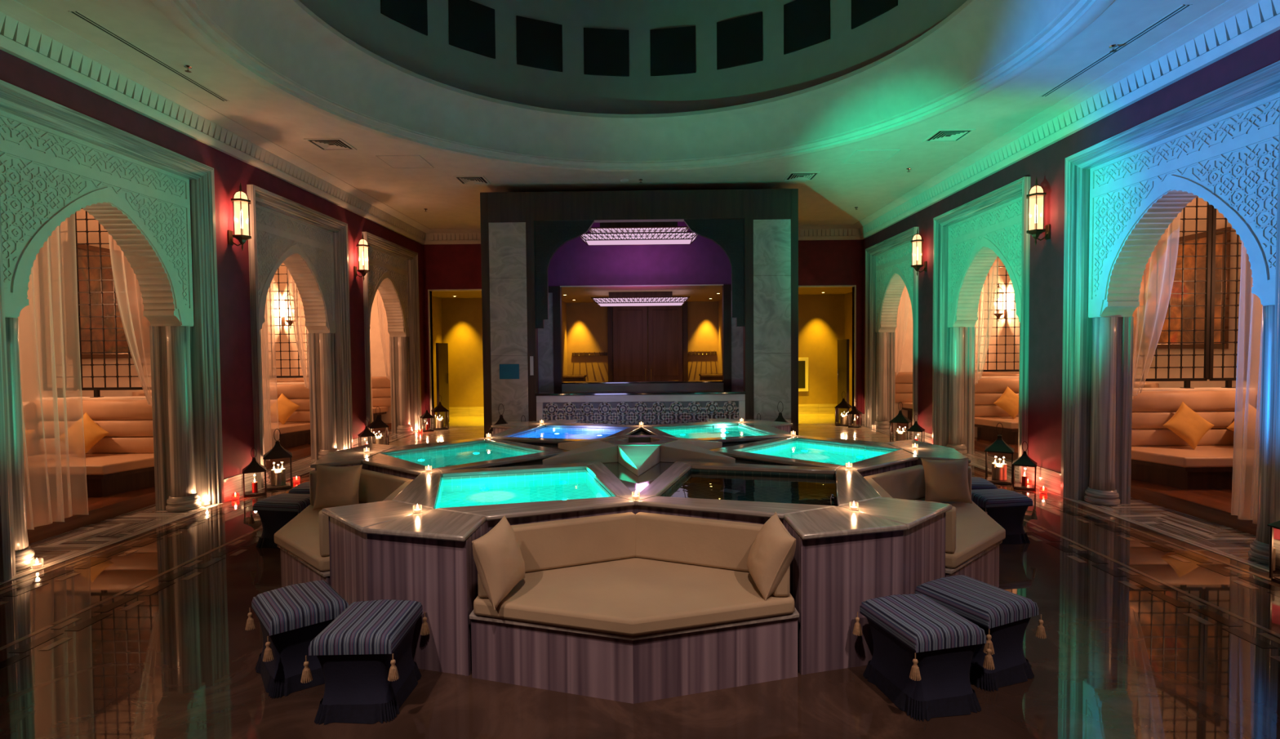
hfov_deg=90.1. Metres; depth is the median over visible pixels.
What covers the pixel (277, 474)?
pillar candle
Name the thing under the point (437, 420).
pillar candle
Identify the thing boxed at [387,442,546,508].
basin
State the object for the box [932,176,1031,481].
arch surround
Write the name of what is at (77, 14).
ceiling vent
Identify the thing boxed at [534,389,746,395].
countertop
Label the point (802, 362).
picture
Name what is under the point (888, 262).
arch surround
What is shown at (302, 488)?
ottoman
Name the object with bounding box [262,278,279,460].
curtain
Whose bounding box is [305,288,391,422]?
wall
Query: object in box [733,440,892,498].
basin
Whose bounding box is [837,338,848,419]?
open door
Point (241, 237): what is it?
wall sconce
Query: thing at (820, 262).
wall
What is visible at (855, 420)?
pillar candle
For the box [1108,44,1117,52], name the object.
sprinkler head
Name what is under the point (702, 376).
bench
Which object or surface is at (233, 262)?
wall
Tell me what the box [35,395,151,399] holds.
window sill
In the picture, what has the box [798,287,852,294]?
ceiling
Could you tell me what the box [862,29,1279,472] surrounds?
wall
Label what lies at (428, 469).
tealight
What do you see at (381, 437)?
pillar candle
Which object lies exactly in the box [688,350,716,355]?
rail
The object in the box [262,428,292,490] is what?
lantern
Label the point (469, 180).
ceiling vent
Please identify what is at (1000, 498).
cushion
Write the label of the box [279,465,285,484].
pillar candle
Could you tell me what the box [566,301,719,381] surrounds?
wall
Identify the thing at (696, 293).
ceiling
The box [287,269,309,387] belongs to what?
curtain
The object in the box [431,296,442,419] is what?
wall
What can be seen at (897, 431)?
pillar candle
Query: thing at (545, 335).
trim
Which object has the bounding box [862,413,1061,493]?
baseboard
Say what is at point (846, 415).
pillar candle
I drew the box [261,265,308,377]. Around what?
lattice screen
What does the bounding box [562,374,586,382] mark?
bench
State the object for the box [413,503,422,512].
tealight
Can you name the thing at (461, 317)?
wall
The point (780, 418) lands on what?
lantern
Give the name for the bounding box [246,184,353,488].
arch surround
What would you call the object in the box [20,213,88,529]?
curtain
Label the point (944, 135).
ceiling vent
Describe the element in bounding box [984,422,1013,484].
lantern
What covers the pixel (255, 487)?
pillar candle
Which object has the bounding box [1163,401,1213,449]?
pillow
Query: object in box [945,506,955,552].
cushion
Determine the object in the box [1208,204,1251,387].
lattice screen
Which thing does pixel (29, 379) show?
wall
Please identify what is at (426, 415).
lantern
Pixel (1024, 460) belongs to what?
lantern
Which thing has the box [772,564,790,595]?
cushion
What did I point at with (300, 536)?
seat cushion
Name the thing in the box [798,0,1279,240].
trim
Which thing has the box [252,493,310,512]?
cushion
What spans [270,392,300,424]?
pillow
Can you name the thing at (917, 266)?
wall sconce
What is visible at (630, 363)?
door
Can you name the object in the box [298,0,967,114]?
dome
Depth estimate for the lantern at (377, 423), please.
11.76 m
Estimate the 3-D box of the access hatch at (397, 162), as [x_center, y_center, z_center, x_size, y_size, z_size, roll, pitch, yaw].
[-3.448,-3.052,9.404,0.624,0.008,0.624,-1,2,1]
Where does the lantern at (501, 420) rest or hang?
on the floor
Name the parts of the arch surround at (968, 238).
marble moulding, marble moulding, arch panel, marble moulding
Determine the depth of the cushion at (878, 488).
4.87 m
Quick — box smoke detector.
[620,178,628,182]
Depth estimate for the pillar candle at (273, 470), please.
8.56 m
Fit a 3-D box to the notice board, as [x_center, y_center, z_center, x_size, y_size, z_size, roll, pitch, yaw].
[-2.200,0.035,10.748,0.330,0.250,0.018,-1,2,1]
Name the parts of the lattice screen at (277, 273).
frame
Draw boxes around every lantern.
[241,447,266,497]
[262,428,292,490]
[357,418,375,446]
[367,406,389,444]
[419,404,434,431]
[431,395,448,430]
[488,403,508,435]
[773,401,792,431]
[835,391,853,426]
[847,401,862,427]
[888,401,911,441]
[906,413,924,442]
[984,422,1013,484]
[1012,440,1036,490]
[1266,520,1279,582]
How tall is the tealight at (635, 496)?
0.056 m
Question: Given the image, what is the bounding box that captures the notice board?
[499,364,519,378]
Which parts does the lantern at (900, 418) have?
pane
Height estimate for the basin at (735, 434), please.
0.490 m
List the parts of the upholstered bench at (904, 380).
seat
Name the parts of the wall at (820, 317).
skirting, skirting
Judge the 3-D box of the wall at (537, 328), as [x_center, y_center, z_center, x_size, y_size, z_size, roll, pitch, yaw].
[0.012,-0.679,11.454,4.070,4.250,1.060,-1,2,1]
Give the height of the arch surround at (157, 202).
4.020 m
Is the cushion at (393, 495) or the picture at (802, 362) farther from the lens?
the picture at (802, 362)
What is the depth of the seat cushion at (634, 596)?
3.50 m
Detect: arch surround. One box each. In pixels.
[0,80,224,582]
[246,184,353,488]
[361,231,422,443]
[864,226,919,439]
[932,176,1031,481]
[1060,60,1279,566]
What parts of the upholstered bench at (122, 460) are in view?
seat, seat rail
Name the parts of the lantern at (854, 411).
pane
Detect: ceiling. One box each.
[15,0,1227,229]
[431,290,481,297]
[561,285,722,302]
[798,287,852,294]
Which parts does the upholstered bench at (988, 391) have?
seat, seat rail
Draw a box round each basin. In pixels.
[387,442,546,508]
[435,469,611,508]
[513,426,631,483]
[651,425,770,480]
[661,468,837,506]
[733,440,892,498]
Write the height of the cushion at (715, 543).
0.285 m
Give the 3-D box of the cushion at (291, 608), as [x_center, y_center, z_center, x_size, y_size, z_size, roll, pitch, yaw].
[-1.936,1.329,3.638,0.400,0.097,0.480,-2,2,-41]
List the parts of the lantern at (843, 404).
pane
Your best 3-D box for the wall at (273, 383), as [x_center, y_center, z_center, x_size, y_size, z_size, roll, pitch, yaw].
[-6.651,0.795,11.829,2.230,1.099,0.240,-1,2,1]
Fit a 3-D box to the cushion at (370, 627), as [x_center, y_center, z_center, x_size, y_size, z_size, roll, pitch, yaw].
[-1.419,1.333,3.352,0.400,0.097,0.480,-1,2,-1]
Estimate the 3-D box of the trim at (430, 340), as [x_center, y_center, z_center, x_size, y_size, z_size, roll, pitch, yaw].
[-3.777,-0.264,15.093,2.360,3.250,0.180,-1,2,1]
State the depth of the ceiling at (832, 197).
8.54 m
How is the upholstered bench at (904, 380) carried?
on the wooden platform at (1214, 505)
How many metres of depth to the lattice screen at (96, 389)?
8.33 m
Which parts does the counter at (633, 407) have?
panel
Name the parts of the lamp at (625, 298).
glowing panel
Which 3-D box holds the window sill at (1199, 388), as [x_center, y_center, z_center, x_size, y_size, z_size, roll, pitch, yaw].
[6.688,0.792,8.225,2.230,1.099,0.240,-1,2,1]
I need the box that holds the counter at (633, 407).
[534,389,746,425]
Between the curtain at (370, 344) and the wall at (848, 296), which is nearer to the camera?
the curtain at (370, 344)
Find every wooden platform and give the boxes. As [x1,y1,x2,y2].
[26,422,391,543]
[897,419,1257,535]
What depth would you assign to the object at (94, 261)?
9.29 m
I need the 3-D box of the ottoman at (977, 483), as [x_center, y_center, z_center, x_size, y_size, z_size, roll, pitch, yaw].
[3.369,1.353,6.630,0.546,0.440,0.470,0,2,6]
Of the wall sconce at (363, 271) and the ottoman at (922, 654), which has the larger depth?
the wall sconce at (363, 271)
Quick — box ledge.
[561,380,724,391]
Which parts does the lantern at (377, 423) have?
pane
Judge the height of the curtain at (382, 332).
2.350 m
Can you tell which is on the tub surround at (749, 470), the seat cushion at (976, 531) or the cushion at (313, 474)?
the seat cushion at (976, 531)
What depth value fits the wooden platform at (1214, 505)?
6.97 m
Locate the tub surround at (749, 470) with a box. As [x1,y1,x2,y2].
[277,417,1002,703]
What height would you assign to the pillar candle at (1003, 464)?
0.258 m
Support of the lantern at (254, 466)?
on the floor
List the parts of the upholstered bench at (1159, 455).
seat rail, seat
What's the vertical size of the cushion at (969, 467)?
0.300 m
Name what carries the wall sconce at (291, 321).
attached to the wall at (29, 379)
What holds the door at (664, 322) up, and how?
in the wall at (586, 322)
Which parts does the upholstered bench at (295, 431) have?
seat, seat rail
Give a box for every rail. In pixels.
[572,351,607,355]
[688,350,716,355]
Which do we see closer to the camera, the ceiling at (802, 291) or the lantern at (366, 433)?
the lantern at (366, 433)
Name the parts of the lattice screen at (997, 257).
frame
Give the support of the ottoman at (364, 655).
on the floor
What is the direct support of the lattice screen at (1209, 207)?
in the window sill at (1199, 388)
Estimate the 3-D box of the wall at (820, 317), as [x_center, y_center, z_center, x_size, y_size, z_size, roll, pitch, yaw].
[4.123,-0.486,17.383,3.050,3.400,0.130,-1,2,1]
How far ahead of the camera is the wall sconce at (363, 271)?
11.44 m
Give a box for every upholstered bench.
[22,399,155,498]
[132,384,311,448]
[269,376,391,422]
[894,371,1018,419]
[974,377,1158,444]
[1130,390,1257,488]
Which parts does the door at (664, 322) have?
panel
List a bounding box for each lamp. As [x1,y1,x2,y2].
[579,222,697,245]
[591,291,689,306]
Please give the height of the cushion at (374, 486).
0.285 m
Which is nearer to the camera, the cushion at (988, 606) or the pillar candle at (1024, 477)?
the cushion at (988, 606)
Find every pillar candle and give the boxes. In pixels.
[252,479,257,492]
[271,465,277,485]
[275,468,281,485]
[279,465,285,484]
[376,435,381,444]
[378,433,383,444]
[435,418,439,427]
[438,418,442,427]
[440,416,444,427]
[841,414,845,424]
[844,413,847,424]
[853,418,856,426]
[895,429,900,440]
[897,431,902,440]
[901,429,906,439]
[991,460,998,479]
[995,462,1002,479]
[1000,460,1006,479]
[1022,472,1026,486]
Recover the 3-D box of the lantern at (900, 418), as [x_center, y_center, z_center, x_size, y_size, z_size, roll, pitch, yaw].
[4.827,0.992,11.835,0.337,0.791,0.337,1,2,31]
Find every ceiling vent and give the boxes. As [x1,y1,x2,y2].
[67,10,229,102]
[303,137,356,151]
[453,175,490,184]
[783,172,820,181]
[922,128,976,142]
[1039,4,1192,97]
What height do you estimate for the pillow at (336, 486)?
0.401 m
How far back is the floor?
3.81 m
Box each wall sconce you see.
[227,182,251,250]
[282,292,295,328]
[354,233,369,280]
[911,228,926,275]
[992,282,1005,321]
[1026,176,1050,245]
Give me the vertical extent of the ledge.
1.195 m
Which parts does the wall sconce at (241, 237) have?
bulb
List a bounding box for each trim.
[0,0,480,244]
[173,0,1092,167]
[427,288,481,427]
[537,290,743,391]
[548,284,731,391]
[560,284,723,287]
[607,301,688,381]
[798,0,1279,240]
[798,284,856,423]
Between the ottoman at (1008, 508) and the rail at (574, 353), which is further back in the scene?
the rail at (574, 353)
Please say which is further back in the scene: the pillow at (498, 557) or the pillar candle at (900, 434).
the pillar candle at (900, 434)
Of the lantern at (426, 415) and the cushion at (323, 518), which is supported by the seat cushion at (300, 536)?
the cushion at (323, 518)
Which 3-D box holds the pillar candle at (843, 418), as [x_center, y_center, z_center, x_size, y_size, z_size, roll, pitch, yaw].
[4.702,1.150,14.744,0.078,0.225,0.078,-1,2,1]
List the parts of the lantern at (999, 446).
post, post, post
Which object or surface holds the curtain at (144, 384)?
hanging from the arch surround at (157, 202)
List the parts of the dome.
grille panel, grille panel, grille panel, grille panel, grille panel, grille panel, grille panel, grille panel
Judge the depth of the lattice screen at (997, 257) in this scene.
11.62 m
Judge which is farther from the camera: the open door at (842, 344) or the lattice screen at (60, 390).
the open door at (842, 344)
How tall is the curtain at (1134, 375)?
2.350 m
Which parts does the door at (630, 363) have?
panel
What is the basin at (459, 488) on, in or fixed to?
in the tub surround at (749, 470)
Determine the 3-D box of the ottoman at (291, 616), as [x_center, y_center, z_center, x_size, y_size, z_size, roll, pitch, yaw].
[-1.935,1.500,3.644,0.470,0.440,0.546,-2,2,-41]
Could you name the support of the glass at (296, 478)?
on the floor
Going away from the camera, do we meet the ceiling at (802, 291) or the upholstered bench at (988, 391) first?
the upholstered bench at (988, 391)
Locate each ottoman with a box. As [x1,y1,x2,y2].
[244,579,349,698]
[248,493,310,548]
[288,481,310,493]
[300,599,430,724]
[852,593,995,720]
[915,574,1046,691]
[971,476,997,489]
[971,488,1037,544]
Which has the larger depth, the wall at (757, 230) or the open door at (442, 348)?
the open door at (442, 348)
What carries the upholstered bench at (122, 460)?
on the wooden platform at (104, 507)
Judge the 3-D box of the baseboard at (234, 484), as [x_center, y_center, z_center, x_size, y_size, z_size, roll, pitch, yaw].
[-5.147,1.542,6.063,0.020,0.260,18.100,-1,2,1]
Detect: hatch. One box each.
[375,155,434,168]
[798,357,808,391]
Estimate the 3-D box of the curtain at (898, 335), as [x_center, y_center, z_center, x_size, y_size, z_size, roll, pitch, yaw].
[5.725,-1.015,14.007,0.099,2.350,0.748,-1,2,1]
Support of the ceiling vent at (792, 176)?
in the ceiling at (832, 197)
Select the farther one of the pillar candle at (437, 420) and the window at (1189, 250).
the pillar candle at (437, 420)
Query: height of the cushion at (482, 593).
0.300 m
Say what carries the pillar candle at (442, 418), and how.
on the lantern at (439, 408)
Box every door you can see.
[435,342,448,423]
[612,306,648,381]
[648,306,683,381]
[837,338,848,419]
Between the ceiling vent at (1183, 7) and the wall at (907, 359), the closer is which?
the ceiling vent at (1183, 7)
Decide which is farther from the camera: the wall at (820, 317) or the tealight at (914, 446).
the wall at (820, 317)
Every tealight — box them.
[363,447,369,453]
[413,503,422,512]
[425,465,431,471]
[631,490,639,498]
[845,462,852,468]
[848,501,858,510]
[911,443,918,448]
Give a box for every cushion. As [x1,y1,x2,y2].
[251,579,349,635]
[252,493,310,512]
[274,501,363,571]
[308,599,422,655]
[309,470,316,505]
[318,510,328,555]
[358,468,413,502]
[383,480,411,500]
[473,556,794,635]
[477,572,488,597]
[510,511,635,572]
[635,511,764,571]
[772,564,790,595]
[859,593,986,652]
[863,464,925,499]
[864,477,893,497]
[915,497,1005,568]
[915,574,1039,628]
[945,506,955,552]
[968,466,971,497]
[971,488,1032,508]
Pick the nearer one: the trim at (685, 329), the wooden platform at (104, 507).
the wooden platform at (104, 507)
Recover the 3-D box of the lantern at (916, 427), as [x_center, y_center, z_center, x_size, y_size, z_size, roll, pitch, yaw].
[4.943,1.098,11.437,0.264,0.601,0.264,1,2,33]
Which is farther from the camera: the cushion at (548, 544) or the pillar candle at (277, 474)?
the pillar candle at (277, 474)
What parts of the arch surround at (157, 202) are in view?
marble moulding, arch panel, marble moulding, marble moulding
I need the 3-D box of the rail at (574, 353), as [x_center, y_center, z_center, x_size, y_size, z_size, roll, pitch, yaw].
[-1.285,-0.398,16.257,0.900,0.106,0.107,-1,2,1]
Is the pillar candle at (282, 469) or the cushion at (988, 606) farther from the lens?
the pillar candle at (282, 469)
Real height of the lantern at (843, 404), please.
0.791 m
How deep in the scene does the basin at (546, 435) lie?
8.06 m
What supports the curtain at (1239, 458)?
hanging from the arch surround at (1220, 147)
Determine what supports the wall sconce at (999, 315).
attached to the wall at (1190, 212)
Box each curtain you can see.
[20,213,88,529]
[108,234,151,404]
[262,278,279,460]
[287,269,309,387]
[369,343,373,429]
[376,291,390,379]
[896,288,909,372]
[974,263,998,384]
[1132,224,1177,399]
[1231,240,1262,522]
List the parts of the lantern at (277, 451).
post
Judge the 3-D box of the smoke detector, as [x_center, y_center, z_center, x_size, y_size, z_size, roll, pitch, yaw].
[-0.255,-3.102,10.527,0.140,0.040,0.140,-1,2,1]
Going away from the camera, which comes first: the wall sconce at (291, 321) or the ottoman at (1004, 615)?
the ottoman at (1004, 615)
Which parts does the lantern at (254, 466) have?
post, post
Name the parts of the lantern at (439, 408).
pane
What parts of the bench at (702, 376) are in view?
lid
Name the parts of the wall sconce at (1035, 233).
bulb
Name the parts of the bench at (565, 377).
lid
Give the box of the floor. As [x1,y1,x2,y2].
[0,413,1279,738]
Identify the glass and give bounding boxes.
[30,557,43,568]
[203,500,210,506]
[231,493,239,499]
[293,475,299,482]
[1026,479,1031,484]
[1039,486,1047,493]
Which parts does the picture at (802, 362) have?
pane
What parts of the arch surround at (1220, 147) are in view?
marble moulding, marble moulding, arch panel, marble moulding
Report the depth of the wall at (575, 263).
11.94 m
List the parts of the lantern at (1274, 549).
post, pane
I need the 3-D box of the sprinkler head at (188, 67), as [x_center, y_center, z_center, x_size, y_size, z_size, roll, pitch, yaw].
[-4.394,-2.917,6.207,0.070,0.050,0.070,-1,2,1]
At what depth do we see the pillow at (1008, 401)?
11.20 m
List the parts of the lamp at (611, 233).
glowing panel, glowing panel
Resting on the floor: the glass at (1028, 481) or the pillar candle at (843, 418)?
the glass at (1028, 481)
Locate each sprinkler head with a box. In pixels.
[183,65,191,72]
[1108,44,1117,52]
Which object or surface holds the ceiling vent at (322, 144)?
in the ceiling at (832, 197)
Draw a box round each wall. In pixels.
[0,49,426,479]
[16,208,306,401]
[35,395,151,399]
[269,382,309,384]
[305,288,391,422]
[422,240,862,426]
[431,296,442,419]
[441,297,484,416]
[480,188,798,438]
[537,328,538,391]
[547,221,731,286]
[561,300,567,374]
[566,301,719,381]
[718,298,722,373]
[798,293,844,413]
[844,292,852,411]
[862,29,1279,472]
[894,285,983,425]
[974,376,1018,437]
[983,195,1262,390]
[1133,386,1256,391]
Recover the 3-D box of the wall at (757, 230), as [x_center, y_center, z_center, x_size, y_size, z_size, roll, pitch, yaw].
[0.021,-0.899,12.838,5.300,4.600,4.280,-1,2,1]
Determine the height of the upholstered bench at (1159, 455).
1.075 m
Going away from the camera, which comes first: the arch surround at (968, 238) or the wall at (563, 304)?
the arch surround at (968, 238)
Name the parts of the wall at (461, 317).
skirting, skirting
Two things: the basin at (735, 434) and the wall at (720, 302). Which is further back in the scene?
the wall at (720, 302)
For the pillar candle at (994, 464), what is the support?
on the lantern at (999, 446)
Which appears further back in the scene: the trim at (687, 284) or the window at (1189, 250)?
the trim at (687, 284)
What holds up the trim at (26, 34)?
attached to the wall at (233, 262)
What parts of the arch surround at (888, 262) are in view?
marble moulding, marble moulding, arch panel, marble moulding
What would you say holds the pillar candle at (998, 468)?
on the lantern at (999, 446)
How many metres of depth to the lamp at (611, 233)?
11.08 m
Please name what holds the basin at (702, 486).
in the tub surround at (749, 470)
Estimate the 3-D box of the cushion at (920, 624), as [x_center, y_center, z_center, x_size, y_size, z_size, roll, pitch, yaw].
[1.471,1.307,3.358,0.400,0.097,0.480,-1,2,-13]
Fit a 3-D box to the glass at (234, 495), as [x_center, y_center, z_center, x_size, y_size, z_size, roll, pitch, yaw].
[-5.015,1.564,7.913,0.084,0.084,0.082,-1,2,1]
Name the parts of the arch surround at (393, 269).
marble moulding, arch panel, marble moulding, marble moulding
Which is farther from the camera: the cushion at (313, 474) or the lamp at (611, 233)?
the lamp at (611, 233)
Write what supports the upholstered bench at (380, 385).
on the wooden platform at (104, 507)
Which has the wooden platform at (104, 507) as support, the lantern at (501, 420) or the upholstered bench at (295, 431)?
the upholstered bench at (295, 431)
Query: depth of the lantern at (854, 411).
14.40 m
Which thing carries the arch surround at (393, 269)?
on the floor
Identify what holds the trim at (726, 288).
attached to the wall at (757, 230)
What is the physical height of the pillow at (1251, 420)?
0.563 m
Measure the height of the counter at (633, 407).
1.085 m
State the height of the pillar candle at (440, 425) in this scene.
0.225 m
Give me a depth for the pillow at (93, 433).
7.92 m
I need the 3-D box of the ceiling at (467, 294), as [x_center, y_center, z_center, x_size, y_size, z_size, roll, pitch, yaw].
[-4.003,-1.998,16.314,3.050,0.160,2.350,-1,2,1]
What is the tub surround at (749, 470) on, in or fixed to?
on the floor
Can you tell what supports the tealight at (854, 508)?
on the tub surround at (749, 470)
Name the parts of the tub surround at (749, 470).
seat, seat, seat, seat, seat, seat, seat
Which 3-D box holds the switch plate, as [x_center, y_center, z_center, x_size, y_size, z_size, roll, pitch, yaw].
[-1.819,-0.062,10.739,0.057,0.316,0.015,-1,2,1]
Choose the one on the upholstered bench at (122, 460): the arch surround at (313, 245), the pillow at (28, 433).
the pillow at (28, 433)
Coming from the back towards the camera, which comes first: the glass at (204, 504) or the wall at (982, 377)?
the wall at (982, 377)
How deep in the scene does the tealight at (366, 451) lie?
6.43 m
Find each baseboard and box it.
[223,417,426,499]
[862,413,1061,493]
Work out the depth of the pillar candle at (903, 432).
11.82 m
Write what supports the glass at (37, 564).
on the floor
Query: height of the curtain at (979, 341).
2.350 m
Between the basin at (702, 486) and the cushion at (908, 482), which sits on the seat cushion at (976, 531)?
the cushion at (908, 482)
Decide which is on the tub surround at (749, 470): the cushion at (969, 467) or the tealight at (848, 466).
the tealight at (848, 466)
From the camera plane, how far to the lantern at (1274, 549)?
4.89 m
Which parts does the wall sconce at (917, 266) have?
bulb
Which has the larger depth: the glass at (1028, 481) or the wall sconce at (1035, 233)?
the glass at (1028, 481)
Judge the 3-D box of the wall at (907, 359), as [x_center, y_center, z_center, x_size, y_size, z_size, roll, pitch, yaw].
[6.789,-0.873,14.713,2.350,4.300,0.180,-1,2,1]
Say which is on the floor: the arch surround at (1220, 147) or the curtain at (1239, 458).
the arch surround at (1220, 147)
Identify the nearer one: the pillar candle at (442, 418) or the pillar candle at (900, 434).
the pillar candle at (900, 434)
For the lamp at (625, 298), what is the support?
attached to the ceiling at (696, 293)
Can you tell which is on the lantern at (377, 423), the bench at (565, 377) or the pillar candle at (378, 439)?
the pillar candle at (378, 439)
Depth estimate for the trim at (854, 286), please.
14.91 m
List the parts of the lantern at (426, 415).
pane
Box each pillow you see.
[22,429,35,460]
[59,412,109,457]
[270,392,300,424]
[312,463,362,510]
[471,515,524,609]
[746,511,795,600]
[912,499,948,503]
[920,457,972,503]
[993,386,1018,418]
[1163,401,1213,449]
[1226,403,1256,443]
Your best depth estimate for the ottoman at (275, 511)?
5.95 m
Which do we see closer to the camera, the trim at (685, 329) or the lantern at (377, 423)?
the lantern at (377, 423)
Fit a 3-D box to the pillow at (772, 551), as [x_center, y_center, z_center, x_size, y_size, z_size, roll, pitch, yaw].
[0.741,1.053,3.629,0.266,0.404,0.387,0,2,10]
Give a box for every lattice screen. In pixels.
[37,215,77,397]
[71,208,151,397]
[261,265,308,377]
[975,256,1019,371]
[1133,196,1212,388]
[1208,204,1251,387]
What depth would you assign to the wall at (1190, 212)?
9.21 m
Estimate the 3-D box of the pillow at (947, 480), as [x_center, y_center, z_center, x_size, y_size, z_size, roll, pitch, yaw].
[2.653,0.963,5.526,0.405,0.401,0.192,0,2,7]
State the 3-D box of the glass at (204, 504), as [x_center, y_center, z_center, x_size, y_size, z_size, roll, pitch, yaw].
[-5.139,1.583,7.575,0.070,0.070,0.068,-1,2,1]
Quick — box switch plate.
[529,355,533,375]
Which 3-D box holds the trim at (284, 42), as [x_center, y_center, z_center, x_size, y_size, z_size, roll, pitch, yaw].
[-0.033,-3.325,6.036,7.610,0.676,7.610,-1,2,1]
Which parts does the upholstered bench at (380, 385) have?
seat rail, seat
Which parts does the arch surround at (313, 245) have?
marble moulding, arch panel, marble moulding, marble moulding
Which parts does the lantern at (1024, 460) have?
post, post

